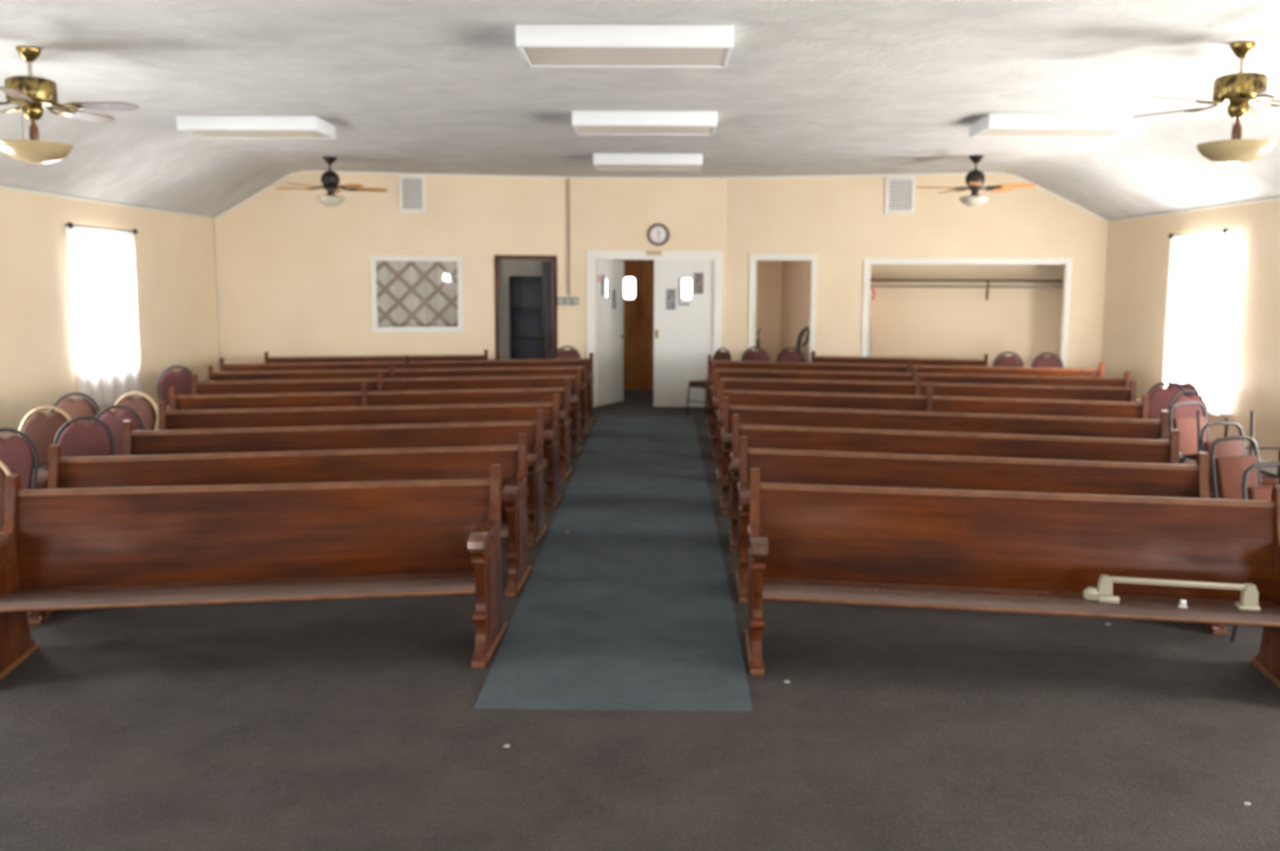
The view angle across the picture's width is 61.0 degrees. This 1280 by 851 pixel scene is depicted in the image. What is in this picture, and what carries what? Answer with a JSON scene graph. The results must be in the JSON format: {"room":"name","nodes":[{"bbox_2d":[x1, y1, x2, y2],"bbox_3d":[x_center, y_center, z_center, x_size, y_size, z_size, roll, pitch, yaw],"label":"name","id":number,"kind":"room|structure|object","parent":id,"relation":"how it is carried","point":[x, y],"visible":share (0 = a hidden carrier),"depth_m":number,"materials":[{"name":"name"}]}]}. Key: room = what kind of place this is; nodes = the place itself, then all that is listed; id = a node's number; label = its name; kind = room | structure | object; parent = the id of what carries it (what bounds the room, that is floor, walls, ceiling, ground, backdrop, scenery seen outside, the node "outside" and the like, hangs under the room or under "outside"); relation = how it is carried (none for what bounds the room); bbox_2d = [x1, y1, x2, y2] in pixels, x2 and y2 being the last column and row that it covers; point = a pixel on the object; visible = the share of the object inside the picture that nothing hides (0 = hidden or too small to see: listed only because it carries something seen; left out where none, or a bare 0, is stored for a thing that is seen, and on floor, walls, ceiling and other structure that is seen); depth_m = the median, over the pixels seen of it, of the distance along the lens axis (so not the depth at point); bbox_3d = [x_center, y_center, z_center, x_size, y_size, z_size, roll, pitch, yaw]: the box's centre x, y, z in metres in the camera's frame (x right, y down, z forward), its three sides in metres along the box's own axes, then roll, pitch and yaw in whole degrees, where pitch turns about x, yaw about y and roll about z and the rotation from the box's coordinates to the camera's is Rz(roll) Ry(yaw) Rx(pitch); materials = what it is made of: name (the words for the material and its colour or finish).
{"room":"house of worship","nodes":[
{"label":"house of worship","id":0,"kind":"room"},
{"bbox_2d":[0,188,219,438],"bbox_3d":[-5.855,-0.254,5.435,0.120,2.640,18.720,0,7,1],"label":"wall","id":1,"kind":"structure","parent":0,"point":[175,260],"depth_m":10.92,"materials":[{"name":"beige paint"}]},
{"bbox_2d":[65,222,137,234],"bbox_3d":[-5.679,-2.077,11.468,0.118,0.064,1.424,0,7,1],"label":"curtain rod","id":2,"kind":"object","parent":1,"relation":"attached to","point":[69,224],"visible":0.96,"depth_m":11.36,"materials":[{"name":"brown metal"}]},
{"bbox_2d":[65,226,142,407],"bbox_3d":[-5.651,-1.150,11.533,0.089,1.835,1.436,0,7,1],"label":"sheer curtain","id":3,"kind":"object","parent":2,"relation":"hanging from","point":[101,264],"visible":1,"depth_m":11.47,"materials":[{"name":"white fabric"}]},
{"bbox_2d":[0,186,213,219],"bbox_3d":[-5.779,-1.549,5.255,0.028,0.024,18.600,0,7,1],"label":"trim","id":4,"kind":"structure","parent":1,"relation":"attached to","point":[1,187],"depth_m":11.42,"materials":[{"name":"white paint"}]},
{"bbox_2d":[213,172,568,364],"bbox_3d":[-3.440,-1.873,15.180,4.900,3.340,0.120,-1,8,-12],"label":"wall","id":5,"kind":"structure","parent":0,"point":[295,268],"depth_m":14.97,"materials":[{"name":"beige paint"}]},
{"bbox_2d":[214,220,222,358],"bbox_3d":[-5.662,-1.497,14.662,0.020,2.510,0.017,0,7,1],"label":"trim","id":6,"kind":"structure","parent":5,"relation":"attached to","point":[215,220],"depth_m":14.61,"materials":[{"name":"white paint"}]},
{"bbox_2d":[398,174,426,213],"bbox_3d":[-3.142,-3.197,14.995,0.363,0.507,0.025,-1,8,-12],"label":"air vent","id":7,"kind":"object","parent":5,"relation":"in","point":[411,188],"visible":1,"depth_m":14.99,"materials":[{"name":"metal"}]},
{"bbox_2d":[369,255,463,333],"bbox_3d":[-3.122,-1.841,15.252,1.260,1.064,0.165,-1,8,-12],"label":"window","id":8,"kind":"structure","parent":5,"relation":"in","point":[373,259],"depth_m":15.18,"materials":[{"name":"white paint"}]},
{"bbox_2d":[376,261,457,326],"bbox_3d":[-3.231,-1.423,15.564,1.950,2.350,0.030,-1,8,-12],"label":"lattice screen","id":9,"kind":"object","parent":8,"relation":"attached to","point":[424,275],"visible":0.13,"depth_m":15.51,"materials":[{"name":"grey"}]},
{"bbox_2d":[376,261,457,327],"bbox_3d":[-3.273,-1.905,15.586,2.000,1.400,0.060,-1,8,-12],"label":"window pane","id":10,"kind":"object","parent":8,"relation":"in","point":[384,276],"visible":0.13,"depth_m":15.61,"materials":[{"name":"glass"}]},
{"bbox_2d":[494,254,557,359],"bbox_3d":[-1.640,-1.344,15.646,0.890,2.185,0.165,-1,8,-12],"label":"trim","id":11,"kind":"structure","parent":5,"relation":"attached to","point":[554,271],"depth_m":15.51,"materials":[{"name":"wood"}]},
{"bbox_2d":[539,260,551,359],"bbox_3d":[-1.384,-1.381,16.151,0.101,2.110,0.782,-2,8,-16],"label":"door","id":12,"kind":"structure","parent":5,"relation":"in","point":[546,335],"depth_m":16.14,"materials":[{"name":"brown wood"}]},
{"bbox_2d":[557,177,577,305],"bbox_3d":[-1.029,-2.616,15.502,0.291,1.790,0.068,0,7,1],"label":"conduit","id":13,"kind":"object","parent":5,"relation":"attached to","point":[560,300],"visible":1,"depth_m":15.57,"materials":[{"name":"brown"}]},
{"bbox_2d":[214,170,1107,222],"bbox_3d":[0.235,-3.110,14.848,11.792,0.676,1.256,0,7,1],"label":"trim","id":14,"kind":"structure","parent":5,"relation":"attached to","point":[314,171],"depth_m":14.94,"materials":[{"name":"white paint"}]},
{"bbox_2d":[498,259,503,359],"bbox_3d":[-3.779,-2.098,18.576,5.250,2.900,0.100,0,7,1],"label":"wall","id":15,"kind":"structure","parent":0,"point":[500,269],"depth_m":18.53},
{"bbox_2d":[502,259,551,359],"bbox_3d":[-1.713,-1.922,17.306,0.930,2.900,0.080,0,7,1],"label":"wall","id":16,"kind":"structure","parent":0,"point":[510,267],"depth_m":17.20,"materials":[{"name":"paint"}]},
{"bbox_2d":[0,389,1279,850],"bbox_3d":[0.081,0.743,8.569,14.000,0.100,25.200,0,7,1],"label":"floor","id":17,"kind":"structure","parent":0,"point":[342,725],"depth_m":4.32,"materials":[{"name":"carpet"}]},
{"bbox_2d":[0,460,11,533],"bbox_3d":[-3.399,0.630,5.388,0.406,0.921,0.507,1,7,3],"label":"banquet chair","id":18,"kind":"object","parent":17,"relation":"on","point":[2,476],"visible":0.22,"depth_m":5.53,"materials":[{"name":"brown fabric"}]},
{"bbox_2d":[0,427,39,489],"bbox_3d":[-3.804,0.501,6.355,0.406,0.921,0.507,0,7,-3],"label":"banquet chair","id":19,"kind":"object","parent":17,"relation":"on","point":[15,453],"visible":0.59,"depth_m":6.50,"materials":[{"name":"fabric"}]},
{"bbox_2d":[18,405,73,489],"bbox_3d":[-4.185,0.347,7.519,0.406,0.921,0.507,0,7,-2],"label":"banquet chair","id":20,"kind":"object","parent":17,"relation":"on","point":[42,428],"visible":0.43,"depth_m":7.66,"materials":[{"name":"brown fabric"}]},
{"bbox_2d":[33,392,101,468],"bbox_3d":[-4.462,0.225,8.441,0.406,0.921,0.507,0,7,-3],"label":"banquet chair","id":21,"kind":"object","parent":17,"relation":"on","point":[82,406],"visible":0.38,"depth_m":8.59,"materials":[{"name":"brown fabric"}]},
{"bbox_2d":[53,416,115,457],"bbox_3d":[-3.636,0.425,6.948,0.406,0.921,0.507,0,7,-1],"label":"banquet chair","id":22,"kind":"object","parent":17,"relation":"on","point":[77,440],"visible":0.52,"depth_m":7.09,"materials":[{"name":"fabric"}]},
{"bbox_2d":[92,404,144,456],"bbox_3d":[-3.749,0.339,7.593,0.406,0.921,0.507,1,7,4],"label":"banquet chair","id":23,"kind":"object","parent":17,"relation":"on","point":[114,421],"visible":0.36,"depth_m":7.74,"materials":[{"name":"fabric"}]},
{"bbox_2d":[111,391,158,431],"bbox_3d":[-4.045,0.217,8.515,0.406,0.921,0.507,1,7,3],"label":"banquet chair","id":24,"kind":"object","parent":17,"relation":"on","point":[144,408],"visible":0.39,"depth_m":8.66,"materials":[{"name":"brown fabric"}]},
{"bbox_2d":[155,365,193,421],"bbox_3d":[-4.816,-0.137,11.195,0.406,0.921,0.507,-1,8,-7],"label":"banquet chair","id":25,"kind":"object","parent":17,"relation":"on","point":[181,380],"visible":0.44,"depth_m":11.34,"materials":[{"name":"fabric"}]},
{"bbox_2d":[0,464,506,680],"bbox_3d":[-1.820,0.683,5.183,2.368,0.882,0.627,-1,8,-9],"label":"pew","id":26,"kind":"object","parent":17,"relation":"on","point":[103,548],"visible":1,"depth_m":5.26,"materials":[{"name":"brown wood"}]},
{"bbox_2d":[28,433,531,626],"bbox_3d":[-1.953,0.545,6.233,2.729,0.882,0.627,-1,8,-12],"label":"pew","id":27,"kind":"object","parent":17,"relation":"on","point":[453,463],"visible":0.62,"depth_m":6.36,"materials":[{"name":"brown wood"}]},
{"bbox_2d":[122,410,546,547],"bbox_3d":[-2.001,0.396,7.371,2.846,0.882,0.627,-2,8,-14],"label":"pew","id":28,"kind":"object","parent":17,"relation":"on","point":[505,433],"visible":0.44,"depth_m":7.50,"materials":[{"name":"brown wood"}]},
{"bbox_2d":[158,393,562,511],"bbox_3d":[-2.126,0.241,8.552,3.153,0.882,0.627,-2,8,-13],"label":"pew","id":29,"kind":"object","parent":17,"relation":"on","point":[495,412],"visible":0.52,"depth_m":8.69,"materials":[{"name":"brown wood"}]},
{"bbox_2d":[168,380,572,481],"bbox_3d":[-2.320,0.082,9.758,3.592,0.882,0.627,-2,8,-15],"label":"pew","id":30,"kind":"object","parent":17,"relation":"on","point":[415,397],"visible":0.28,"depth_m":9.92,"materials":[{"name":"brown wood"}]},
{"bbox_2d":[264,350,488,363],"bbox_3d":[-3.461,-0.539,14.459,2.949,0.882,0.624,-2,8,-14],"label":"pew","id":31,"kind":"object","parent":17,"relation":"on","point":[439,357],"visible":0.07,"depth_m":14.58,"materials":[{"name":"brown wood"}]},
{"bbox_2d":[191,368,582,457],"bbox_3d":[-2.488,-0.098,11.122,3.970,0.882,0.627,-2,8,-14],"label":"pew","id":32,"kind":"object","parent":17,"relation":"on","point":[286,386],"visible":0.27,"depth_m":11.28,"materials":[{"name":"brown wood"}]},
{"bbox_2d":[207,360,588,439],"bbox_3d":[-2.620,-0.257,12.335,4.309,0.882,0.627,-2,8,-15],"label":"pew","id":33,"kind":"object","parent":17,"relation":"on","point":[392,372],"visible":0.34,"depth_m":12.52,"materials":[{"name":"brown wood"}]},
{"bbox_2d":[219,352,594,424],"bbox_3d":[-2.778,-0.422,13.591,4.679,0.882,0.627,-2,8,-16],"label":"pew","id":34,"kind":"object","parent":17,"relation":"on","point":[406,364],"visible":0.26,"depth_m":13.77,"materials":[{"name":"brown wood"}]},
{"bbox_2d":[509,275,542,359],"bbox_3d":[-1.722,-1.395,17.133,0.620,1.900,0.300,0,7,1],"label":"bookcase","id":35,"kind":"object","parent":17,"relation":"on","point":[525,291],"visible":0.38,"depth_m":17.20,"materials":[{"name":"black wood"}]},
{"bbox_2d":[552,346,581,359],"bbox_3d":[-1.027,-0.629,15.072,0.406,0.921,0.507,0,7,1],"label":"banquet chair","id":36,"kind":"object","parent":17,"relation":"on","point":[562,353],"visible":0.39,"depth_m":15.22,"materials":[{"name":"fabric"}]},
{"bbox_2d":[474,415,752,711],"bbox_3d":[0.009,0.539,9.713,1.319,0.008,10.280,0,7,1],"label":"carpet runner","id":37,"kind":"object","parent":17,"relation":"on","point":[631,607],"visible":1,"depth_m":6.28,"materials":[{"name":"carpet"}]},
{"bbox_2d":[685,347,731,417],"bbox_3d":[0.956,-0.599,14.914,0.507,0.921,0.406,-5,9,-37],"label":"banquet chair","id":38,"kind":"object","parent":17,"relation":"on","point":[718,355],"visible":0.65,"depth_m":14.90,"materials":[{"name":"brown fabric"}]},
{"bbox_2d":[741,346,769,361],"bbox_3d":[1.575,-0.624,15.121,0.406,0.921,0.507,2,8,12],"label":"banquet chair","id":39,"kind":"object","parent":17,"relation":"on","point":[751,355],"visible":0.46,"depth_m":15.27,"materials":[{"name":"fabric"}]},
{"bbox_2d":[776,347,804,362],"bbox_3d":[2.053,-0.603,14.978,0.406,0.921,0.507,2,8,12],"label":"banquet chair","id":40,"kind":"object","parent":17,"relation":"on","point":[787,356],"visible":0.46,"depth_m":15.12,"materials":[{"name":"fabric"}]},
{"bbox_2d":[795,326,809,354],"bbox_3d":[2.294,-0.836,15.703,0.314,1.198,0.290,2,8,12],"label":"vacuum cleaner","id":41,"kind":"object","parent":17,"relation":"on","point":[802,331],"visible":0.26,"depth_m":15.66,"materials":[{"name":"black plastic"}]},
{"bbox_2d":[811,351,987,366],"bbox_3d":[3.435,-0.522,14.559,2.356,0.882,0.624,2,8,14],"label":"pew","id":42,"kind":"object","parent":17,"relation":"on","point":[815,358],"visible":0.05,"depth_m":14.71,"materials":[{"name":"brown wood"}]},
{"bbox_2d":[706,355,1103,427],"bbox_3d":[3.139,-0.368,13.370,4.827,0.882,0.627,2,8,14],"label":"pew","id":43,"kind":"object","parent":17,"relation":"on","point":[741,365],"visible":0.23,"depth_m":13.53,"materials":[{"name":"brown wood"}]},
{"bbox_2d":[712,370,1136,461],"bbox_3d":[2.755,-0.045,10.893,4.183,0.882,0.627,2,8,13],"label":"pew","id":44,"kind":"object","parent":17,"relation":"on","point":[917,388],"visible":0.21,"depth_m":11.01,"materials":[{"name":"brown wood"}]},
{"bbox_2d":[710,362,1140,444],"bbox_3d":[3.005,-0.195,12.050,4.586,0.882,0.627,2,8,13],"label":"pew","id":45,"kind":"object","parent":17,"relation":"on","point":[1124,382],"visible":0.2,"depth_m":12.17,"materials":[{"name":"brown wood"}]},
{"bbox_2d":[716,382,1149,484],"bbox_3d":[2.472,0.127,9.576,3.758,0.882,0.627,2,8,15],"label":"pew","id":46,"kind":"object","parent":17,"relation":"on","point":[929,403],"visible":0.24,"depth_m":9.69,"materials":[{"name":"brown wood"}]},
{"bbox_2d":[720,395,1182,515],"bbox_3d":[2.229,0.289,8.330,3.390,0.882,0.627,2,8,15],"label":"pew","id":47,"kind":"object","parent":17,"relation":"on","point":[1065,426],"visible":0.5,"depth_m":8.46,"materials":[{"name":"brown wood"}]},
{"bbox_2d":[728,413,1179,554],"bbox_3d":[1.995,0.437,7.190,2.940,0.882,0.627,2,8,15],"label":"pew","id":48,"kind":"object","parent":17,"relation":"on","point":[759,437],"visible":0.35,"depth_m":7.31,"materials":[{"name":"brown wood"}]},
{"bbox_2d":[735,436,1226,635],"bbox_3d":[1.822,0.573,6.146,2.640,0.882,0.627,2,8,12],"label":"pew","id":49,"kind":"object","parent":17,"relation":"on","point":[775,466],"visible":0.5,"depth_m":6.26,"materials":[{"name":"brown wood"}]},
{"bbox_2d":[991,351,1023,367],"bbox_3d":[4.807,-0.489,14.198,0.406,0.921,0.507,2,8,14],"label":"banquet chair","id":50,"kind":"object","parent":17,"relation":"on","point":[1012,361],"visible":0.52,"depth_m":14.34,"materials":[{"name":"fabric"}]},
{"bbox_2d":[745,468,1279,688],"bbox_3d":[1.727,0.713,5.075,2.502,0.882,0.627,2,8,10],"label":"pew","id":51,"kind":"object","parent":17,"relation":"on","point":[986,551],"visible":1,"depth_m":5.16,"materials":[{"name":"brown wood"}]},
{"bbox_2d":[1083,574,1260,611],"bbox_3d":[2.360,0.743,4.838,0.723,0.108,0.102,2,8,12],"label":"metal rail","id":52,"kind":"object","parent":51,"relation":"on","point":[1103,593],"visible":1,"depth_m":4.84,"materials":[{"name":"beige"}]},
{"bbox_2d":[1031,352,1063,368],"bbox_3d":[5.265,-0.465,14.035,0.406,0.921,0.507,2,8,14],"label":"banquet chair","id":53,"kind":"object","parent":17,"relation":"on","point":[1051,362],"visible":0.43,"depth_m":14.18,"materials":[{"name":"fabric"}]},
{"bbox_2d":[1146,382,1188,462],"bbox_3d":[4.815,0.084,9.831,0.406,0.921,0.507,1,8,9],"label":"banquet chair","id":54,"kind":"object","parent":17,"relation":"on","point":[1160,397],"visible":0.31,"depth_m":9.98,"materials":[{"name":"fabric"}]},
{"bbox_2d":[1162,377,1203,461],"bbox_3d":[5.126,0.013,10.382,0.406,0.921,0.507,5,9,30],"label":"banquet chair","id":55,"kind":"object","parent":17,"relation":"on","point":[1188,385],"visible":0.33,"depth_m":10.48,"materials":[{"name":"fabric"}]},
{"bbox_2d":[1167,390,1208,459],"bbox_3d":[4.706,0.182,9.073,0.406,0.921,0.507,-2,8,-13],"label":"banquet chair","id":56,"kind":"object","parent":17,"relation":"on","point":[1184,411],"visible":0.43,"depth_m":9.21,"materials":[{"name":"fabric"}]},
{"bbox_2d":[1168,401,1208,464],"bbox_3d":[4.289,0.300,8.170,0.407,0.919,0.507,-3,8,-24],"label":"banquet chair","id":57,"kind":"object","parent":17,"relation":"on","point":[1187,426],"visible":0.27,"depth_m":8.29,"materials":[{"name":"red fabric"}]},
{"bbox_2d":[1200,422,1245,498],"bbox_3d":[3.896,0.459,6.944,0.407,0.919,0.507,-3,8,-24],"label":"banquet chair","id":58,"kind":"object","parent":17,"relation":"on","point":[1232,447],"visible":0.26,"depth_m":7.07,"materials":[{"name":"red fabric"}]},
{"bbox_2d":[1209,435,1261,499],"bbox_3d":[3.609,0.546,6.273,0.407,0.919,0.507,-3,8,-24],"label":"banquet chair","id":59,"kind":"object","parent":17,"relation":"on","point":[1228,471],"visible":0.31,"depth_m":6.38,"materials":[{"name":"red fabric"}]},
{"bbox_2d":[1196,410,1279,494],"bbox_3d":[4.135,0.379,7.554,0.407,0.919,0.507,1,7,5],"label":"banquet chair","id":60,"kind":"object","parent":17,"relation":"on","point":[1271,480],"visible":0.27,"depth_m":7.43,"materials":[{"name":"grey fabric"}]},
{"bbox_2d":[1230,462,1279,642],"bbox_3d":[3.264,0.669,5.319,0.407,0.919,0.507,-2,8,-15],"label":"banquet chair","id":61,"kind":"object","parent":17,"relation":"on","point":[1254,493],"visible":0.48,"depth_m":5.44,"materials":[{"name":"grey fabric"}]},
{"bbox_2d":[0,0,1279,220],"bbox_3d":[0.138,-2.067,6.183,12.110,0.987,21.200,0,7,1],"label":"ceiling","id":62,"kind":"structure","parent":0,"point":[806,87],"depth_m":8.38,"materials":[{"name":"paint"}]},
{"bbox_2d":[0,45,139,164],"bbox_3d":[-3.895,-2.078,7.078,1.262,0.732,1.319,0,7,1],"label":"ceiling fan","id":63,"kind":"object","parent":62,"relation":"hanging from","point":[33,94],"visible":1,"depth_m":7.02,"materials":[{"name":"gold metal"}]},
{"bbox_2d":[176,115,335,139],"bbox_3d":[-3.574,-2.789,10.182,1.270,0.125,0.620,0,7,1],"label":"ceiling light","id":64,"kind":"object","parent":62,"relation":"attached to","point":[202,126],"visible":1,"depth_m":9.88,"materials":[{"name":"white plastic"}]},
{"bbox_2d":[185,130,328,137],"bbox_3d":[-3.574,-2.736,10.189,1.210,0.007,0.560,0,7,1],"label":"diffuser","id":65,"kind":"object","parent":64,"relation":"attached to","point":[202,134],"depth_m":10.20,"materials":[{"name":"plastic"}]},
{"bbox_2d":[275,156,388,206],"bbox_3d":[-3.785,-2.954,13.198,1.318,0.585,1.325,0,7,1],"label":"ceiling fan","id":66,"kind":"object","parent":62,"relation":"hanging from","point":[330,180],"visible":1,"depth_m":13.10,"materials":[{"name":"brown metal"}]},
{"bbox_2d":[515,24,733,67],"bbox_3d":[-0.086,-2.310,6.638,1.270,0.125,0.620,0,7,1],"label":"ceiling light","id":67,"kind":"object","parent":62,"relation":"attached to","point":[540,46],"visible":1,"depth_m":6.34,"materials":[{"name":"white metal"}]},
{"bbox_2d":[522,48,728,66],"bbox_3d":[-0.086,-2.256,6.644,1.210,0.007,0.560,0,7,1],"label":"diffuser","id":68,"kind":"object","parent":67,"relation":"attached to","point":[531,56],"depth_m":6.64,"materials":[{"name":"plastic"}]},
{"bbox_2d":[572,111,717,135],"bbox_3d":[0.043,-2.725,9.809,1.270,0.125,0.620,0,7,1],"label":"ceiling light","id":69,"kind":"object","parent":62,"relation":"attached to","point":[584,122],"visible":1,"depth_m":9.51,"materials":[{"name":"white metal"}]},
{"bbox_2d":[575,125,713,134],"bbox_3d":[0.043,-2.671,9.816,1.210,0.007,0.560,0,7,1],"label":"diffuser","id":70,"kind":"object","parent":69,"relation":"attached to","point":[580,130],"depth_m":9.81,"materials":[{"name":"plastic"}]},
{"bbox_2d":[593,153,702,170],"bbox_3d":[0.096,-3.133,12.922,1.270,0.125,0.620,0,7,1],"label":"ceiling light","id":71,"kind":"object","parent":62,"relation":"attached to","point":[655,162],"visible":1,"depth_m":12.62,"materials":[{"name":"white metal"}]},
{"bbox_2d":[596,164,699,169],"bbox_3d":[0.096,-3.079,12.929,1.210,0.007,0.560,0,7,1],"label":"diffuser","id":72,"kind":"object","parent":71,"relation":"attached to","point":[598,166],"depth_m":12.94,"materials":[{"name":"plastic"}]},
{"bbox_2d":[915,155,1036,207],"bbox_3d":[3.871,-2.860,12.739,1.286,0.585,1.337,0,7,1],"label":"ceiling fan","id":73,"kind":"object","parent":62,"relation":"hanging from","point":[975,179],"visible":1,"depth_m":12.67,"materials":[{"name":"brown metal"}]},
{"bbox_2d":[968,114,1134,137],"bbox_3d":[3.713,-2.717,9.872,1.270,0.125,0.620,0,7,1],"label":"ceiling light","id":74,"kind":"object","parent":62,"relation":"attached to","point":[991,126],"visible":1,"depth_m":9.57,"materials":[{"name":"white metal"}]},
{"bbox_2d":[973,128,1127,137],"bbox_3d":[3.713,-2.664,9.879,1.210,0.007,0.560,0,7,1],"label":"diffuser","id":75,"kind":"object","parent":74,"relation":"attached to","point":[977,132],"depth_m":9.87,"materials":[{"name":"plastic"}]},
{"bbox_2d":[1130,40,1279,164],"bbox_3d":[3.749,-2.000,6.737,1.317,0.732,1.274,0,7,1],"label":"ceiling fan","id":76,"kind":"object","parent":62,"relation":"hanging from","point":[1237,91],"visible":1,"depth_m":6.70,"materials":[{"name":"gold metal"}]},
{"bbox_2d":[568,178,726,358],"bbox_3d":[0.097,-1.925,15.693,2.260,3.340,0.120,0,7,1],"label":"wall","id":77,"kind":"structure","parent":0,"point":[605,214],"depth_m":15.50,"materials":[{"name":"beige paint"}]},
{"bbox_2d":[595,259,626,406],"bbox_3d":[-0.421,-1.380,16.124,0.116,2.120,0.840,4,8,26],"label":"door","id":78,"kind":"structure","parent":77,"relation":"in","point":[610,336],"depth_m":16.09,"materials":[{"name":"white paint"}]},
{"bbox_2d":[586,250,722,407],"bbox_3d":[0.205,-1.387,15.759,1.948,2.258,0.165,0,7,1],"label":"trim","id":79,"kind":"structure","parent":77,"relation":"attached to","point":[591,255],"depth_m":15.58,"materials":[{"name":"white paint"}]},
{"bbox_2d":[647,223,669,245],"bbox_3d":[0.262,-2.723,15.507,0.316,0.316,0.036,0,7,1],"label":"wall clock","id":80,"kind":"object","parent":77,"relation":"attached to","point":[658,234],"visible":1,"depth_m":15.51,"materials":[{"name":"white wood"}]},
{"bbox_2d":[653,260,713,407],"bbox_3d":[0.626,-1.329,15.763,0.852,2.120,0.075,0,7,1],"label":"door","id":81,"kind":"structure","parent":77,"relation":"in","point":[682,335],"depth_m":15.74,"materials":[{"name":"white paint"}]},
{"bbox_2d":[666,289,675,309],"bbox_3d":[0.446,-1.816,15.665,0.129,0.288,0.012,0,7,1],"label":"notice","id":82,"kind":"object","parent":81,"relation":"attached to","point":[670,295],"visible":1,"depth_m":15.66,"materials":[{"name":"grey paper"}]},
{"bbox_2d":[693,273,703,293],"bbox_3d":[0.843,-2.046,15.631,0.131,0.292,0.012,0,7,1],"label":"notice","id":83,"kind":"object","parent":81,"relation":"attached to","point":[698,277],"visible":1,"depth_m":15.63,"materials":[{"name":"grey paper"}]},
{"bbox_2d":[755,260,782,361],"bbox_3d":[1.902,-1.654,16.531,0.853,2.600,0.080,1,7,5],"label":"wall","id":84,"kind":"structure","parent":0,"point":[769,273],"depth_m":16.46,"materials":[{"name":"beige"}]},
{"bbox_2d":[780,260,811,362],"bbox_3d":[2.351,-1.583,16.006,0.050,2.600,1.022,-3,8,-22],"label":"wall","id":85,"kind":"structure","parent":0,"point":[796,274],"depth_m":16.06,"materials":[{"name":"beige"}]},
{"bbox_2d":[724,173,1109,368],"bbox_3d":[3.757,-1.822,15.031,5.200,3.340,0.120,2,8,14],"label":"wall","id":86,"kind":"structure","parent":0,"point":[843,221],"depth_m":14.97,"materials":[{"name":"beige paint"}]},
{"bbox_2d":[747,254,817,362],"bbox_3d":[2.034,-1.327,15.545,0.956,2.210,0.165,2,8,14],"label":"trim","id":87,"kind":"structure","parent":86,"relation":"attached to","point":[753,259],"depth_m":15.39,"materials":[{"name":"white paint"}]},
{"bbox_2d":[884,175,915,213],"bbox_3d":[3.553,-3.150,14.836,0.396,0.502,0.025,2,8,15],"label":"air vent","id":88,"kind":"object","parent":86,"relation":"in","point":[900,190],"visible":1,"depth_m":14.84,"materials":[{"name":"metal"}]},
{"bbox_2d":[861,257,1072,368],"bbox_3d":[4.430,-1.208,14.931,2.708,2.155,0.165,2,8,14],"label":"trim","id":89,"kind":"structure","parent":86,"relation":"attached to","point":[1067,263],"depth_m":14.70,"materials":[{"name":"white paint"}]},
{"bbox_2d":[869,265,1061,367],"bbox_3d":[4.619,-1.519,15.594,2.890,2.600,0.060,2,8,14],"label":"wall","id":90,"kind":"structure","parent":0,"point":[906,322],"depth_m":15.55,"materials":[{"name":"beige"}]},
{"bbox_2d":[870,280,1062,300],"bbox_3d":[4.537,-1.913,15.359,2.640,0.282,0.314,2,8,14],"label":"closet shelf","id":91,"kind":"object","parent":90,"relation":"attached to","point":[988,286],"visible":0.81,"depth_m":15.18,"materials":[{"name":"brown wood"}]},
{"bbox_2d":[1056,265,1063,357],"bbox_3d":[5.826,-1.428,14.940,0.080,2.600,0.610,2,8,14],"label":"wall","id":92,"kind":"structure","parent":0,"point":[1062,266],"depth_m":15.08,"materials":[{"name":"beige"}]},
{"bbox_2d":[1101,200,1279,462],"bbox_3d":[6.093,-0.172,5.208,0.120,2.640,18.500,0,7,1],"label":"wall","id":93,"kind":"structure","parent":0,"point":[1133,341],"depth_m":11.59,"materials":[{"name":"beige paint"}]},
{"bbox_2d":[1109,196,1279,222],"bbox_3d":[6.029,-1.469,5.038,0.028,0.024,18.400,0,7,1],"label":"trim","id":94,"kind":"structure","parent":93,"relation":"attached to","point":[1277,197],"depth_m":11.79,"materials":[{"name":"white paint"}]},
{"bbox_2d":[1168,228,1230,239],"bbox_3d":[6.063,-2.076,11.777,0.118,0.064,1.244,0,7,1],"label":"curtain rod","id":95,"kind":"object","parent":93,"relation":"attached to","point":[1224,231],"visible":0.94,"depth_m":11.71,"materials":[{"name":"brown metal"}]},
{"bbox_2d":[1163,231,1238,416],"bbox_3d":[6.025,-1.117,11.782,0.089,1.885,1.449,0,7,1],"label":"sheer curtain","id":96,"kind":"object","parent":95,"relation":"hanging from","point":[1202,268],"visible":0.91,"depth_m":11.68,"materials":[{"name":"white fabric"}]},
{"bbox_2d":[1219,238,1244,416],"bbox_3d":[6.133,-1.084,11.745,0.160,1.810,1.360,0,7,1],"label":"window","id":97,"kind":"structure","parent":93,"relation":"in","point":[1240,241],"depth_m":11.29,"materials":[{"name":"glass"}]},
{"bbox_3d":[0.194,-2.100,18.342,2.600,3.000,0.120,0,7,1],"label":"wall","id":98,"kind":"structure","parent":0,"visible":0},
{"bbox_2d":[623,261,653,390],"bbox_3d":[0.034,-1.688,18.377,0.795,2.168,0.042,0,7,1],"label":"door","id":99,"kind":"structure","parent":98,"relation":"in","point":[638,312],"depth_m":18.36,"materials":[{"name":"brown wood"}]},
{"label":"outside","id":100,"kind":"structure","parent":0,"visible":0},
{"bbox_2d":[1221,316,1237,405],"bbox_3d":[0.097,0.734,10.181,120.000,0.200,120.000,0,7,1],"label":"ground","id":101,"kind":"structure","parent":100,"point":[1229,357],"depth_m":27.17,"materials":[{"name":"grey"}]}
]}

